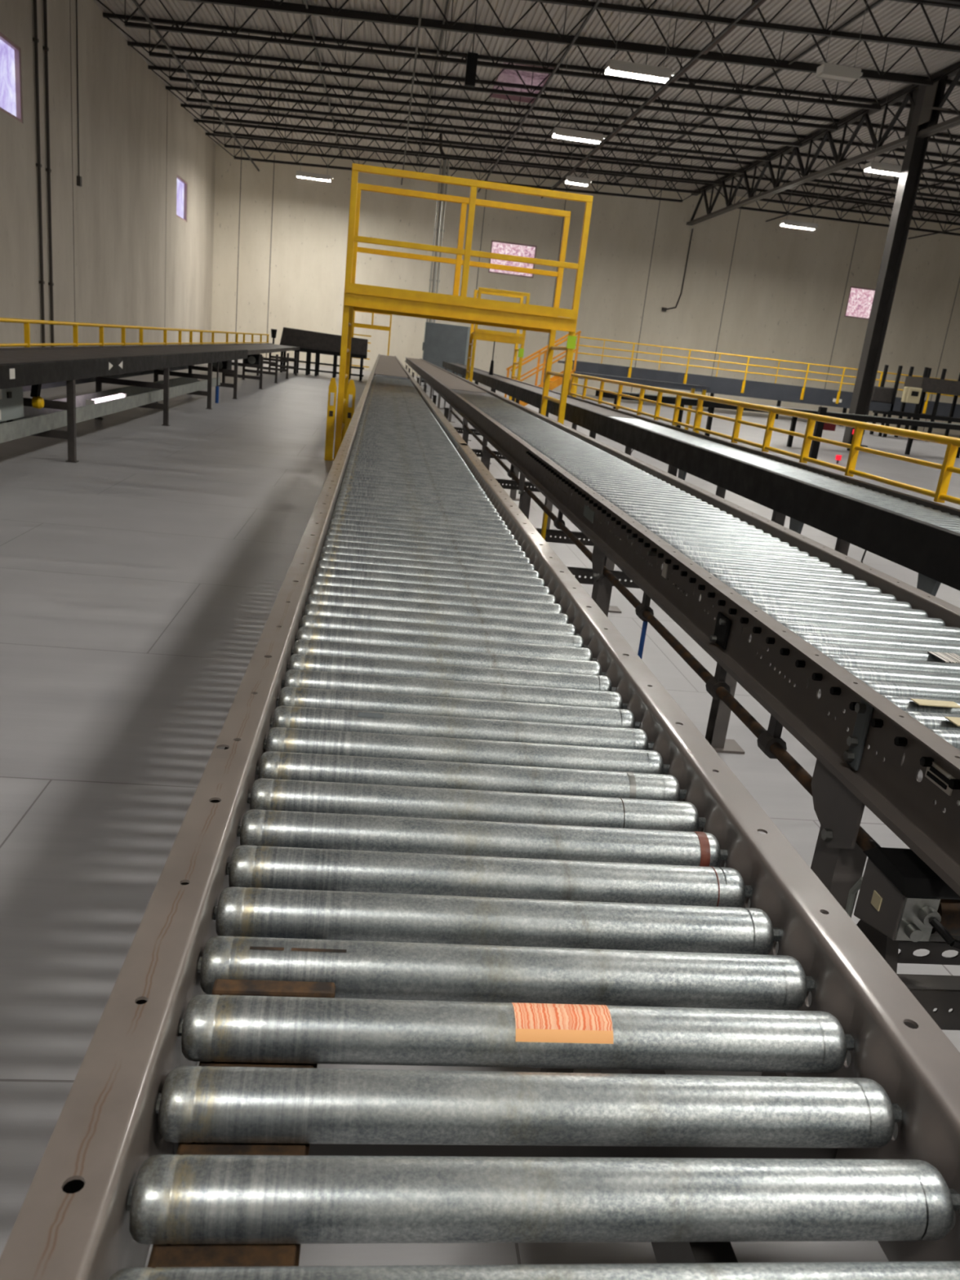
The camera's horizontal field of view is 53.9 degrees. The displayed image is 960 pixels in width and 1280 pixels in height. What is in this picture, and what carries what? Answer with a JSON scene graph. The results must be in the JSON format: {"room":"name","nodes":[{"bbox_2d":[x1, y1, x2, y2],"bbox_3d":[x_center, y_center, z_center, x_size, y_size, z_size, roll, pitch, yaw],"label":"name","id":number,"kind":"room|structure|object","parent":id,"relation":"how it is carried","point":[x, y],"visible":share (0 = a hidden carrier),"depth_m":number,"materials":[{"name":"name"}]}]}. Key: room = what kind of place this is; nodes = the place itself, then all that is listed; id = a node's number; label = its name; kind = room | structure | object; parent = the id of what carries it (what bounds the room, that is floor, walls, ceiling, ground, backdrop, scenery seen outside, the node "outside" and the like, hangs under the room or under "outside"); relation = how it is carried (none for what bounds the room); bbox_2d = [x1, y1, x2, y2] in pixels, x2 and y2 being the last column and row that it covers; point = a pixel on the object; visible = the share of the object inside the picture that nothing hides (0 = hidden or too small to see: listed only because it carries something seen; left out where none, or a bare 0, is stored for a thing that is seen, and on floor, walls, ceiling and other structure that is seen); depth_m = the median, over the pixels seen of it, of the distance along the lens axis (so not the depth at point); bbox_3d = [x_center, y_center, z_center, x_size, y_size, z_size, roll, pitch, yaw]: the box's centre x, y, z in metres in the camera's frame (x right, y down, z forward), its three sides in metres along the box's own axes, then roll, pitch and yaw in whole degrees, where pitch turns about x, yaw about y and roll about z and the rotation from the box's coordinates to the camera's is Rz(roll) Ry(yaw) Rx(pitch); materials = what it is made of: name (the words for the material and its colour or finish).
{"room":"distribution center","nodes":[
{"label":"distribution center","id":0,"kind":"room"},
{"bbox_2d":[0,0,215,347],"bbox_3d":[-8.977,-8.212,13.245,0.200,8.750,59.800,4,17,-7],"label":"wall","id":1,"kind":"structure","parent":0,"point":[124,249],"depth_m":24.89,"materials":[{"name":"paint"}]},
{"bbox_2d":[0,32,22,122],"bbox_3d":[-9.432,-11.123,18.575,0.170,1.380,1.750,4,17,-7],"label":"window","id":2,"kind":"structure","parent":1,"relation":"in","point":[11,104],"depth_m":19.05,"materials":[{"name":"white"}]},
{"bbox_2d":[32,0,44,346],"bbox_3d":[-9.577,-10.387,20.505,0.090,8.550,0.100,4,17,-7],"label":"pipe","id":3,"kind":"object","parent":1,"relation":"attached to","point":[35,39],"visible":0.82,"depth_m":20.50,"materials":[{"name":"grey"}]},
{"bbox_2d":[42,0,53,346],"bbox_3d":[-9.637,-10.573,21.093,0.090,8.550,0.100,4,17,-7],"label":"pipe","id":4,"kind":"object","parent":1,"relation":"attached to","point":[45,47],"visible":0.82,"depth_m":21.06,"materials":[{"name":"grey"}]},
{"bbox_2d":[69,0,75,321],"bbox_3d":[-9.862,-11.164,22.864,0.016,8.600,0.028,4,17,-7],"label":"joint","id":5,"kind":"object","parent":1,"relation":"attached to","point":[69,0],"visible":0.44,"depth_m":22.72,"materials":[{"name":"brown"}]},
{"bbox_2d":[75,0,81,186],"bbox_3d":[-9.638,-13.230,22.655,0.080,4.300,0.140,4,17,-7],"label":"conduit","id":6,"kind":"object","parent":1,"relation":"attached to","point":[78,178],"visible":1,"depth_m":22.70,"materials":[{"name":"grey"}]},
{"bbox_2d":[164,118,167,305],"bbox_3d":[-10.856,-14.255,32.639,0.016,8.600,0.028,4,17,-7],"label":"joint","id":7,"kind":"object","parent":1,"relation":"attached to","point":[166,118],"visible":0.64,"depth_m":32.47,"materials":[{"name":"brown"}]},
{"bbox_2d":[176,175,186,222],"bbox_3d":[-11.078,-16.246,34.779,0.170,1.380,1.900,4,17,-7],"label":"window","id":8,"kind":"structure","parent":1,"relation":"in","point":[181,191],"depth_m":35.16,"materials":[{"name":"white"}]},
{"bbox_2d":[0,359,959,1267],"bbox_3d":[11.295,-2.397,17.144,42.350,0.200,60.400,4,17,-7],"label":"floor","id":9,"kind":"structure","parent":0,"point":[142,577],"depth_m":3.96,"materials":[{"name":"concrete"}]},
{"bbox_2d":[0,342,299,462],"bbox_3d":[-5.187,-5.278,18.562,0.995,0.905,27.400,4,17,-7],"label":"conveyor","id":10,"kind":"object","parent":9,"relation":"on","point":[26,367],"visible":0.91,"depth_m":11.27,"materials":[{"name":"metal"}]},
{"bbox_2d":[0,386,23,422],"bbox_3d":[-3.914,-1.676,7.091,0.265,0.405,2.020,4,17,-7],"label":"control panel","id":11,"kind":"object","parent":10,"relation":"attached to","point":[11,402],"visible":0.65,"depth_m":7.79,"materials":[{"name":"grey"}]},
{"bbox_2d":[6,391,12,398],"bbox_3d":[-3.840,-2.000,7.707,0.014,0.050,0.070,4,17,-7],"label":"switch","id":12,"kind":"object","parent":11,"relation":"attached to","point":[9,395],"depth_m":7.69,"materials":[{"name":"black paint"}]},
{"bbox_2d":[30,384,44,408],"bbox_3d":[-3.892,-2.172,8.309,0.104,0.267,0.134,4,17,-7],"label":"switch","id":13,"kind":"object","parent":10,"relation":"hanging from","point":[37,402],"visible":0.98,"depth_m":8.28,"materials":[{"name":"yellow paint"}]},
{"bbox_2d":[0,377,220,443],"bbox_3d":[-4.413,-2.938,11.530,0.420,0.145,12.500,4,17,-7],"label":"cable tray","id":14,"kind":"object","parent":10,"relation":"on","point":[34,420],"visible":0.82,"depth_m":10.26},
{"bbox_2d":[85,392,126,405],"bbox_3d":[-4.224,-2.682,10.709,0.080,0.155,1.350,4,17,-7],"label":"tube","id":15,"kind":"object","parent":14,"relation":"in","point":[88,402],"visible":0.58,"depth_m":10.51,"materials":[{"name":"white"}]},
{"bbox_2d":[0,317,269,346],"bbox_3d":[-5.632,-5.771,18.150,0.050,0.386,27.000,4,17,-7],"label":"guard rail","id":16,"kind":"object","parent":10,"relation":"attached to","point":[26,322],"visible":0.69,"depth_m":12.81,"materials":[{"name":"metal"}]},
{"bbox_2d":[212,360,231,369],"bbox_3d":[-5.056,-5.429,18.391,0.350,0.360,0.660,4,17,-7],"label":"motor","id":17,"kind":"object","parent":10,"relation":"hanging from","point":[226,364],"visible":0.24,"depth_m":18.16,"materials":[{"name":"black paint"}]},
{"bbox_2d":[244,354,262,364],"bbox_3d":[-5.529,-6.899,23.041,0.350,0.360,0.660,4,17,-7],"label":"motor","id":18,"kind":"object","parent":10,"relation":"hanging from","point":[255,359],"visible":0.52,"depth_m":22.79,"materials":[{"name":"black paint"}]},
{"bbox_2d":[271,328,276,344],"bbox_3d":[-6.820,-10.028,31.225,0.200,0.470,0.200,4,17,-7],"label":"beacon","id":19,"kind":"object","parent":10,"relation":"on","point":[273,331],"visible":1,"depth_m":31.15,"materials":[{"name":"black paint"}]},
{"bbox_2d":[215,361,218,403],"bbox_3d":[-4.622,-4.575,16.629,0.060,0.790,0.057,4,17,-7],"label":"stand","id":20,"kind":"object","parent":9,"relation":"on","point":[216,386],"visible":0.84,"depth_m":16.65,"materials":[{"name":"blue paint"}]},
{"bbox_2d":[280,327,368,381],"bbox_3d":[-5.332,-9.757,32.252,2.900,1.460,1.100,4,17,-7],"label":"conveyor","id":21,"kind":"object","parent":9,"relation":"on","point":[308,341],"visible":0.74,"depth_m":31.75,"materials":[{"name":"metal"}]},
{"bbox_2d":[351,310,391,373],"bbox_3d":[-4.287,-11.590,36.989,1.540,2.428,0.936,4,17,-7],"label":"bridge","id":22,"kind":"object","parent":9,"relation":"on","point":[354,325],"visible":0.5,"depth_m":36.42,"materials":[{"name":"yellow paint"}]},
{"bbox_2d":[421,321,474,382],"bbox_3d":[-1.324,-11.201,37.102,1.920,2.260,0.600,4,17,-7],"label":"tall cabinet","id":23,"kind":"object","parent":9,"relation":"on","point":[446,343],"visible":0.6,"depth_m":36.70,"materials":[{"name":"grey"}]},
{"bbox_2d":[426,133,449,322],"bbox_3d":[-1.605,-15.473,35.736,0.510,6.597,0.175,4,17,-7],"label":"conduit","id":24,"kind":"object","parent":23,"relation":"on","point":[437,229],"visible":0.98,"depth_m":35.65,"materials":[{"name":"grey"}]},
{"bbox_2d":[324,163,593,461],"bbox_3d":[-0.320,-3.671,11.251,2.763,3.134,1.520,4,17,-7],"label":"bridge","id":25,"kind":"object","parent":9,"relation":"on","point":[360,297],"visible":0.83,"depth_m":10.62,"materials":[{"name":"yellow paint"}]},
{"bbox_2d":[0,354,959,1279],"bbox_3d":[-1.700,-4.581,17.582,0.642,0.898,38.551,4,17,-7],"label":"conveyor","id":26,"kind":"object","parent":9,"relation":"on","point":[448,814],"visible":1,"depth_m":0.80,"materials":[{"name":"metal"}]},
{"bbox_2d":[465,287,529,400],"bbox_3d":[0.343,-6.555,21.671,1.220,2.725,1.142,4,17,-7],"label":"bridge","id":27,"kind":"object","parent":9,"relation":"on","point":[476,334],"visible":0.73,"depth_m":21.11,"materials":[{"name":"yellow paint"}]},
{"bbox_2d":[488,341,494,374],"bbox_3d":[0.299,-6.527,21.675,0.100,0.860,0.095,4,17,-7],"label":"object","id":28,"kind":"object","parent":27,"relation":"hanging from","point":[491,372],"visible":0.86,"depth_m":21.71,"materials":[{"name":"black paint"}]},
{"bbox_2d":[504,330,710,433],"bbox_3d":[3.216,-6.613,23.999,5.064,2.175,1.100,4,17,-7],"label":"stair","id":29,"kind":"structure","parent":9,"relation":"on","point":[555,381],"depth_m":23.56,"materials":[{"name":"metal"}]},
{"bbox_2d":[404,356,959,1076],"bbox_3d":[-0.867,-4.518,17.687,1.000,0.898,38.550,4,17,-7],"label":"conveyor","id":30,"kind":"object","parent":9,"relation":"on","point":[880,649],"visible":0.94,"depth_m":2.23,"materials":[{"name":"metal"}]},
{"bbox_2d":[844,847,959,973],"bbox_3d":[0.662,0.430,1.420,0.143,0.208,0.211,4,17,-7],"label":"motor","id":31,"kind":"object","parent":30,"relation":"attached to","point":[900,897],"visible":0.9,"depth_m":1.37,"materials":[{"name":"black paint"}]},
{"bbox_2d":[442,361,959,596],"bbox_3d":[0.646,-4.331,17.637,0.619,0.897,38.050,4,17,-7],"label":"conveyor","id":32,"kind":"object","parent":9,"relation":"on","point":[920,535],"visible":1,"depth_m":5.34,"materials":[{"name":"metal"}]},
{"bbox_2d":[557,360,959,429],"bbox_3d":[14.550,-10.385,41.711,22.400,1.460,2.604,4,17,-7],"label":"platform","id":33,"kind":"object","parent":9,"relation":"on","point":[720,385],"visible":0.63,"depth_m":39.96,"materials":[{"name":"metal"}]},
{"bbox_2d":[570,335,959,413],"bbox_3d":[13.692,-10.963,40.035,20.600,1.506,0.060,4,17,-7],"label":"handrail","id":34,"kind":"object","parent":33,"relation":"attached to","point":[842,375],"visible":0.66,"depth_m":39.55,"materials":[{"name":"metal"}]},
{"bbox_2d":[568,373,959,504],"bbox_3d":[2.131,-1.533,6.897,0.042,0.324,15.600,4,17,-7],"label":"guard rail","id":35,"kind":"object","parent":9,"relation":"on","point":[940,495],"visible":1,"depth_m":6.31,"materials":[{"name":"metal"}]},
{"bbox_2d":[595,389,959,457],"bbox_3d":[8.101,-5.156,23.112,12.977,0.900,0.500,-4,20,-31],"label":"conveyor","id":36,"kind":"object","parent":9,"relation":"on","point":[665,399],"visible":0.57,"depth_m":22.76,"materials":[{"name":"metal"}]},
{"bbox_2d":[808,406,835,459],"bbox_3d":[7.017,-4.200,19.295,0.390,1.060,0.110,4,17,-7],"label":"bollard","id":37,"kind":"object","parent":9,"relation":"on","point":[820,426],"visible":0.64,"depth_m":19.23,"materials":[{"name":"metal"}]},
{"bbox_2d":[822,422,835,431],"bbox_3d":[7.107,-4.349,19.231,0.250,0.160,0.060,4,17,-7],"label":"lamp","id":38,"kind":"object","parent":37,"relation":"attached to","point":[826,426],"depth_m":19.20,"materials":[{"name":"red"}]},
{"bbox_2d":[835,454,841,463],"bbox_3d":[7.270,-3.667,19.178,0.110,0.170,0.110,4,17,-7],"label":"signal light","id":39,"kind":"object","parent":9,"relation":"on","point":[838,457],"visible":1,"depth_m":19.13,"materials":[{"name":"red"}]},
{"bbox_2d":[840,75,951,447],"bbox_3d":[11.126,-9.789,25.138,0.640,9.190,2.458,4,17,-7],"label":"post","id":40,"kind":"object","parent":9,"relation":"on","point":[926,99],"visible":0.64,"depth_m":25.33,"materials":[{"name":"grey"}]},
{"bbox_2d":[686,61,959,225],"bbox_3d":[11.544,-13.656,24.120,0.270,1.385,39.750,4,17,-7],"label":"truss","id":41,"kind":"object","parent":40,"relation":"on","point":[925,132],"visible":0.87,"depth_m":29.32,"materials":[{"name":"grey"}]},
{"bbox_2d":[205,132,708,202],"bbox_3d":[-0.615,-19.655,39.454,21.153,1.555,0.110,4,17,-7],"label":"joist","id":42,"kind":"object","parent":41,"relation":"on","point":[537,186],"visible":0.57,"depth_m":39.44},
{"bbox_2d":[132,0,259,171],"bbox_3d":[-7.739,-14.630,22.933,0.050,0.050,37.800,4,17,-7],"label":"beam","id":43,"kind":"structure","parent":42,"relation":"attached to","point":[135,2],"depth_m":25.75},
{"bbox_2d":[304,0,342,155],"bbox_3d":[-3.115,-11.946,12.660,0.050,0.050,59.800,4,17,-7],"label":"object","id":44,"kind":"structure","parent":42,"relation":"attached to","point":[305,1],"depth_m":26.93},
{"bbox_2d":[400,0,423,185],"bbox_3d":[-1.630,-14.377,23.633,0.050,0.050,37.800,4,17,-7],"label":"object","id":45,"kind":"structure","parent":42,"relation":"attached to","point":[421,1],"depth_m":24.26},
{"bbox_2d":[416,0,448,163],"bbox_3d":[0.113,-11.813,13.031,0.050,0.050,59.800,4,17,-7],"label":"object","id":46,"kind":"structure","parent":42,"relation":"attached to","point":[447,1],"depth_m":26.32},
{"bbox_2d":[494,0,601,167],"bbox_3d":[3.341,-11.679,13.401,0.050,0.050,59.800,4,17,-7],"label":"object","id":47,"kind":"structure","parent":42,"relation":"attached to","point":[601,0],"depth_m":25.41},
{"bbox_2d":[541,0,760,198],"bbox_3d":[4.578,-14.120,24.345,0.050,0.050,37.800,4,17,-7],"label":"rod","id":48,"kind":"structure","parent":42,"relation":"attached to","point":[755,2],"depth_m":22.95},
{"bbox_2d":[554,0,766,187],"bbox_3d":[5.079,-14.308,23.283,0.110,0.605,39.800,4,17,-7],"label":"pipe","id":49,"kind":"object","parent":42,"relation":"attached to","point":[761,2],"visible":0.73,"depth_m":23.57,"materials":[{"name":"brown"}]},
{"bbox_2d":[613,0,884,182],"bbox_3d":[8.804,-11.454,14.027,0.050,0.050,59.800,4,17,-7],"label":"rod","id":50,"kind":"structure","parent":42,"relation":"attached to","point":[877,2],"depth_m":24.54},
{"bbox_2d":[193,119,728,194],"bbox_3d":[-0.380,-18.923,37.138,21.153,1.555,0.110,4,17,-7],"label":"joist","id":51,"kind":"object","parent":41,"relation":"on","point":[291,152],"visible":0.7,"depth_m":37.01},
{"bbox_2d":[180,103,751,184],"bbox_3d":[-0.144,-18.191,34.823,21.153,1.555,0.110,4,17,-7],"label":"joist","id":52,"kind":"object","parent":41,"relation":"on","point":[303,117],"visible":0.88,"depth_m":34.72,"materials":[{"name":"metal"}]},
{"bbox_2d":[165,85,777,173],"bbox_3d":[0.091,-17.459,32.507,21.153,1.555,0.110,4,17,-7],"label":"joist","id":53,"kind":"object","parent":41,"relation":"on","point":[169,88],"visible":0.83,"depth_m":32.39,"materials":[{"name":"metal"}]},
{"bbox_2d":[147,65,806,161],"bbox_3d":[0.326,-16.727,30.191,21.153,1.555,0.110,4,17,-7],"label":"joist","id":54,"kind":"object","parent":41,"relation":"on","point":[350,115],"visible":0.84,"depth_m":30.05,"materials":[{"name":"metal"}]},
{"bbox_2d":[127,40,839,146],"bbox_3d":[0.562,-15.994,27.876,21.153,1.555,0.110,4,17,-7],"label":"joist","id":55,"kind":"object","parent":41,"relation":"attached to","point":[132,44],"visible":0.88,"depth_m":27.78,"materials":[{"name":"metal"}]},
{"bbox_2d":[102,12,879,130],"bbox_3d":[0.797,-15.262,25.560,21.153,1.555,0.110,4,17,-7],"label":"joist","id":56,"kind":"object","parent":41,"relation":"on","point":[247,64],"visible":0.9,"depth_m":25.41,"materials":[{"name":"metal"}]},
{"bbox_2d":[97,0,927,110],"bbox_3d":[1.032,-14.530,23.244,21.153,1.555,0.110,4,17,-7],"label":"joist","id":57,"kind":"object","parent":41,"relation":"attached to","point":[131,24],"visible":0.75,"depth_m":23.21,"materials":[{"name":"metal"}]},
{"bbox_2d":[477,0,600,192],"bbox_3d":[1.747,-14.237,24.021,0.050,0.050,37.800,4,17,-7],"label":"rod","id":58,"kind":"structure","parent":57,"relation":"attached to","point":[597,2],"depth_m":23.61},
{"bbox_2d":[182,0,959,86],"bbox_3d":[1.268,-13.798,20.929,21.153,1.555,0.110,4,17,-7],"label":"joist","id":59,"kind":"object","parent":41,"relation":"on","point":[333,14],"visible":0.71,"depth_m":21.08,"materials":[{"name":"metal"}]},
{"bbox_2d":[524,0,959,52],"bbox_3d":[1.503,-13.066,18.613,21.153,1.555,0.110,4,17,-7],"label":"joist","id":60,"kind":"object","parent":41,"relation":"on","point":[580,3],"visible":0.97,"depth_m":19.25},
{"bbox_2d":[714,184,959,235],"bbox_3d":[20.092,-18.560,41.904,20.601,1.088,0.110,4,17,-7],"label":"joist","id":61,"kind":"object","parent":41,"relation":"on","point":[804,196],"visible":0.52,"depth_m":41.35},
{"bbox_2d":[765,159,959,222],"bbox_3d":[14.998,-13.611,25.566,0.050,0.050,37.800,4,17,-7],"label":"rod","id":62,"kind":"structure","parent":61,"relation":"attached to","point":[958,160],"depth_m":34.85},
{"bbox_2d":[840,177,959,212],"bbox_3d":[19.613,-10.851,15.316,0.050,0.050,59.800,4,17,-7],"label":"rod","id":63,"kind":"structure","parent":61,"relation":"attached to","point":[957,178],"depth_m":37.30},
{"bbox_2d":[907,227,959,239],"bbox_3d":[21.933,-13.170,26.410,0.050,0.050,37.800,4,17,-7],"label":"rod","id":64,"kind":"structure","parent":61,"relation":"attached to","point":[957,228],"depth_m":42.16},
{"bbox_2d":[734,175,959,225],"bbox_3d":[20.328,-17.828,39.589,20.601,1.088,0.110,4,17,-7],"label":"joist","id":65,"kind":"object","parent":41,"relation":"on","point":[827,187],"visible":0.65,"depth_m":38.96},
{"bbox_2d":[756,164,959,213],"bbox_3d":[20.563,-17.096,37.273,20.601,1.088,0.110,4,17,-7],"label":"joist","id":66,"kind":"object","parent":41,"relation":"on","point":[856,177],"visible":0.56,"depth_m":36.55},
{"bbox_2d":[782,151,959,200],"bbox_3d":[20.798,-16.364,34.958,20.601,1.088,0.110,4,17,-7],"label":"joist","id":67,"kind":"object","parent":41,"relation":"on","point":[837,183],"visible":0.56,"depth_m":34.20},
{"bbox_2d":[812,137,959,185],"bbox_3d":[21.034,-15.632,32.642,20.601,1.088,0.110,4,17,-7],"label":"joist","id":68,"kind":"object","parent":41,"relation":"on","point":[837,141],"visible":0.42,"depth_m":31.75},
{"bbox_2d":[847,121,959,167],"bbox_3d":[21.269,-14.899,30.326,20.601,1.088,0.110,4,17,-7],"label":"joist","id":69,"kind":"object","parent":41,"relation":"on","point":[896,129],"visible":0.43,"depth_m":29.35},
{"bbox_2d":[887,102,959,146],"bbox_3d":[21.504,-14.167,28.011,20.601,1.088,0.110,4,17,-7],"label":"joist","id":70,"kind":"object","parent":41,"relation":"on","point":[952,142],"visible":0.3,"depth_m":26.97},
{"bbox_2d":[925,0,959,4],"bbox_3d":[1.738,-12.334,16.297,21.153,1.555,0.110,4,17,-7],"label":"joist","id":71,"kind":"object","parent":41,"relation":"on","point":[953,2],"depth_m":17.20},
{"bbox_2d":[946,80,959,115],"bbox_3d":[21.740,-13.435,25.695,20.601,1.088,0.110,4,17,-7],"label":"joist","id":72,"kind":"object","parent":41,"relation":"on","point":[948,82],"visible":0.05,"depth_m":24.51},
{"bbox_2d":[863,364,959,441],"bbox_3d":[16.595,-8.751,35.104,4.750,2.620,1.520,4,17,-7],"label":"machine","id":73,"kind":"object","parent":9,"relation":"on","point":[915,388],"visible":0.86,"depth_m":34.58,"materials":[{"name":"black paint"}]},
{"bbox_2d":[93,0,959,222],"bbox_3d":[12.237,-11.198,14.509,41.852,1.036,59.900,4,17,-7],"label":"ceiling","id":74,"kind":"structure","parent":0,"point":[887,14],"depth_m":26.32,"materials":[{"name":"metal"}]},
{"bbox_2d":[296,135,333,182],"bbox_3d":[-6.376,-18.809,36.712,1.406,1.649,0.340,4,17,-7],"label":"ceiling light","id":75,"kind":"object","parent":74,"relation":"hanging from","point":[304,175],"visible":1,"depth_m":36.77,"materials":[{"name":"white"}]},
{"bbox_2d":[297,176,329,181],"bbox_3d":[-6.505,-18.088,36.927,1.260,0.095,0.260,4,17,-7],"label":"diffuser","id":76,"kind":"object","parent":75,"relation":"attached to","point":[317,178],"depth_m":36.82,"materials":[{"name":"white"}]},
{"bbox_2d":[464,0,478,88],"bbox_3d":[-0.134,-13.369,21.049,0.230,1.843,0.200,4,17,-7],"label":"speaker","id":77,"kind":"object","parent":74,"relation":"hanging from","point":[472,58],"visible":1,"depth_m":21.12},
{"bbox_2d":[489,62,554,103],"bbox_3d":[1.195,-16.402,27.706,1.460,0.200,3.860,4,17,-7],"label":"window","id":78,"kind":"structure","parent":74,"relation":"attached to","point":[510,76],"depth_m":27.81,"materials":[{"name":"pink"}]},
{"bbox_2d":[552,56,606,144],"bbox_3d":[2.769,-14.420,25.226,1.406,1.928,0.340,4,17,-7],"label":"ceiling light","id":79,"kind":"object","parent":74,"relation":"hanging from","point":[557,132],"visible":1,"depth_m":25.33,"materials":[{"name":"white"}]},
{"bbox_2d":[553,133,600,142],"bbox_3d":[2.625,-13.566,25.481,1.260,0.095,0.260,4,17,-7],"label":"diffuser","id":80,"kind":"object","parent":79,"relation":"attached to","point":[588,138],"depth_m":25.37,"materials":[{"name":"white"}]},
{"bbox_2d":[565,117,593,186],"bbox_3d":[3.430,-16.296,31.549,0.856,1.973,0.340,4,17,-7],"label":"ceiling light","id":81,"kind":"object","parent":74,"relation":"hanging from","point":[569,180],"visible":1,"depth_m":31.65,"materials":[{"name":"white"}]},
{"bbox_2d":[566,181,587,185],"bbox_3d":[3.284,-15.420,31.811,0.710,0.095,0.260,4,17,-7],"label":"diffuser","id":82,"kind":"object","parent":81,"relation":"attached to","point":[578,183],"depth_m":31.69,"materials":[{"name":"white"}]},
{"bbox_2d":[604,0,674,83],"bbox_3d":[3.386,-12.500,19.152,1.406,1.928,0.340,4,17,-7],"label":"ceiling light","id":83,"kind":"object","parent":74,"relation":"hanging from","point":[613,67],"visible":1,"depth_m":19.27,"materials":[{"name":"white"}]},
{"bbox_2d":[606,68,667,81],"bbox_3d":[3.242,-11.646,19.407,1.260,0.095,0.260,4,17,-7],"label":"diffuser","id":84,"kind":"object","parent":83,"relation":"attached to","point":[648,74],"depth_m":19.31,"materials":[{"name":"white"}]},
{"bbox_2d":[780,161,824,230],"bbox_3d":[12.140,-16.565,35.194,1.406,2.251,0.340,4,17,-7],"label":"ceiling light","id":85,"kind":"object","parent":74,"relation":"hanging from","point":[785,223],"visible":0.97,"depth_m":35.34,"materials":[{"name":"white"}]},
{"bbox_2d":[781,223,813,229],"bbox_3d":[11.979,-15.558,35.496,1.260,0.095,0.260,4,17,-7],"label":"diffuser","id":86,"kind":"object","parent":85,"relation":"attached to","point":[803,226],"depth_m":35.36,"materials":[{"name":"white"}]},
{"bbox_2d":[815,0,867,84],"bbox_3d":[7.187,-11.963,18.338,0.856,1.917,0.340,4,17,-7],"label":"ceiling light","id":87,"kind":"object","parent":74,"relation":"hanging from","point":[826,71],"visible":1,"depth_m":18.44,"materials":[{"name":"white"}]},
{"bbox_2d":[817,71,856,81],"bbox_3d":[7.044,-11.114,18.592,0.710,0.095,0.260,4,17,-7],"label":"diffuser","id":88,"kind":"object","parent":87,"relation":"attached to","point":[836,76],"depth_m":18.49,"materials":[{"name":"grey"}]},
{"bbox_2d":[864,81,902,176],"bbox_3d":[11.167,-13.563,25.033,1.406,2.220,0.340,4,17,-7],"label":"ceiling light","id":89,"kind":"object","parent":74,"relation":"hanging from","point":[873,166],"visible":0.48,"depth_m":25.16,"materials":[{"name":"white"}]},
{"bbox_2d":[866,167,900,175],"bbox_3d":[11.008,-12.571,25.331,1.260,0.095,0.260,4,17,-7],"label":"diffuser","id":90,"kind":"object","parent":89,"relation":"attached to","point":[885,171],"depth_m":25.19,"materials":[{"name":"white"}]},
{"bbox_2d":[210,143,959,435],"bbox_3d":[8.973,-16.439,44.079,41.750,10.400,0.200,4,17,-7],"label":"wall","id":91,"kind":"structure","parent":0,"point":[786,286],"depth_m":43.56,"materials":[{"name":"paint"}]},
{"bbox_2d":[235,150,241,342],"bbox_3d":[-10.697,-16.977,41.807,0.032,8.500,0.016,4,17,-7],"label":"joint","id":92,"kind":"object","parent":91,"relation":"attached to","point":[241,150],"visible":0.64,"depth_m":41.67,"materials":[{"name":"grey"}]},
{"bbox_2d":[266,155,275,357],"bbox_3d":[-9.322,-16.873,41.980,0.032,8.500,0.016,4,17,-7],"label":"joint","id":93,"kind":"object","parent":91,"relation":"attached to","point":[274,155],"visible":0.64,"depth_m":41.82,"materials":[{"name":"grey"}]},
{"bbox_2d":[475,173,488,289],"bbox_3d":[-0.111,-16.517,43.028,0.032,9.200,0.016,4,17,-7],"label":"joint","id":94,"kind":"object","parent":91,"relation":"attached to","point":[487,173],"visible":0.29,"depth_m":42.48,"materials":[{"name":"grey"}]},
{"bbox_2d":[488,240,537,278],"bbox_3d":[1.470,-17.340,43.037,2.090,1.380,0.170,4,17,-7],"label":"window","id":95,"kind":"structure","parent":91,"relation":"in","point":[496,246],"depth_m":42.97,"materials":[{"name":"pink"}]},
{"bbox_2d":[542,183,568,382],"bbox_3d":[3.451,-16.250,43.475,0.032,9.200,0.016,4,17,-7],"label":"joint","id":96,"kind":"object","parent":91,"relation":"attached to","point":[567,184],"visible":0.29,"depth_m":43.25,"materials":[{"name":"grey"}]},
{"bbox_2d":[631,191,662,392],"bbox_3d":[7.706,-15.930,44.008,0.032,9.200,0.016,4,17,-7],"label":"joint","id":97,"kind":"object","parent":91,"relation":"attached to","point":[661,191],"visible":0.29,"depth_m":43.76,"materials":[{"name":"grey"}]},
{"bbox_2d":[661,228,693,311],"bbox_3d":[9.135,-17.109,43.715,0.880,3.680,0.120,4,17,-7],"label":"conduit","id":98,"kind":"object","parent":91,"relation":"attached to","point":[664,309],"visible":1,"depth_m":43.87,"materials":[{"name":"grey"}]},
{"bbox_2d":[707,208,741,395],"bbox_3d":[11.466,-15.648,44.480,0.032,9.200,0.016,4,17,-7],"label":"joint","id":99,"kind":"object","parent":91,"relation":"attached to","point":[740,209],"visible":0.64,"depth_m":44.26,"materials":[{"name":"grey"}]},
{"bbox_2d":[820,217,860,406],"bbox_3d":[17.155,-15.220,45.193,0.032,9.200,0.016,4,17,-7],"label":"joint","id":100,"kind":"object","parent":91,"relation":"attached to","point":[860,218],"visible":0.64,"depth_m":44.95,"materials":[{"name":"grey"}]},
{"bbox_2d":[844,286,875,319],"bbox_3d":[18.277,-16.077,45.145,1.620,1.380,0.170,4,17,-7],"label":"window","id":101,"kind":"structure","parent":91,"relation":"in","point":[860,301],"depth_m":45.10,"materials":[{"name":"pink"}]},
{"bbox_2d":[923,278,959,431],"bbox_3d":[22.647,-14.807,45.882,0.032,9.200,0.016,4,17,-7],"label":"joint","id":102,"kind":"object","parent":91,"relation":"attached to","point":[959,278],"visible":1,"depth_m":45.85,"materials":[{"name":"metal"}]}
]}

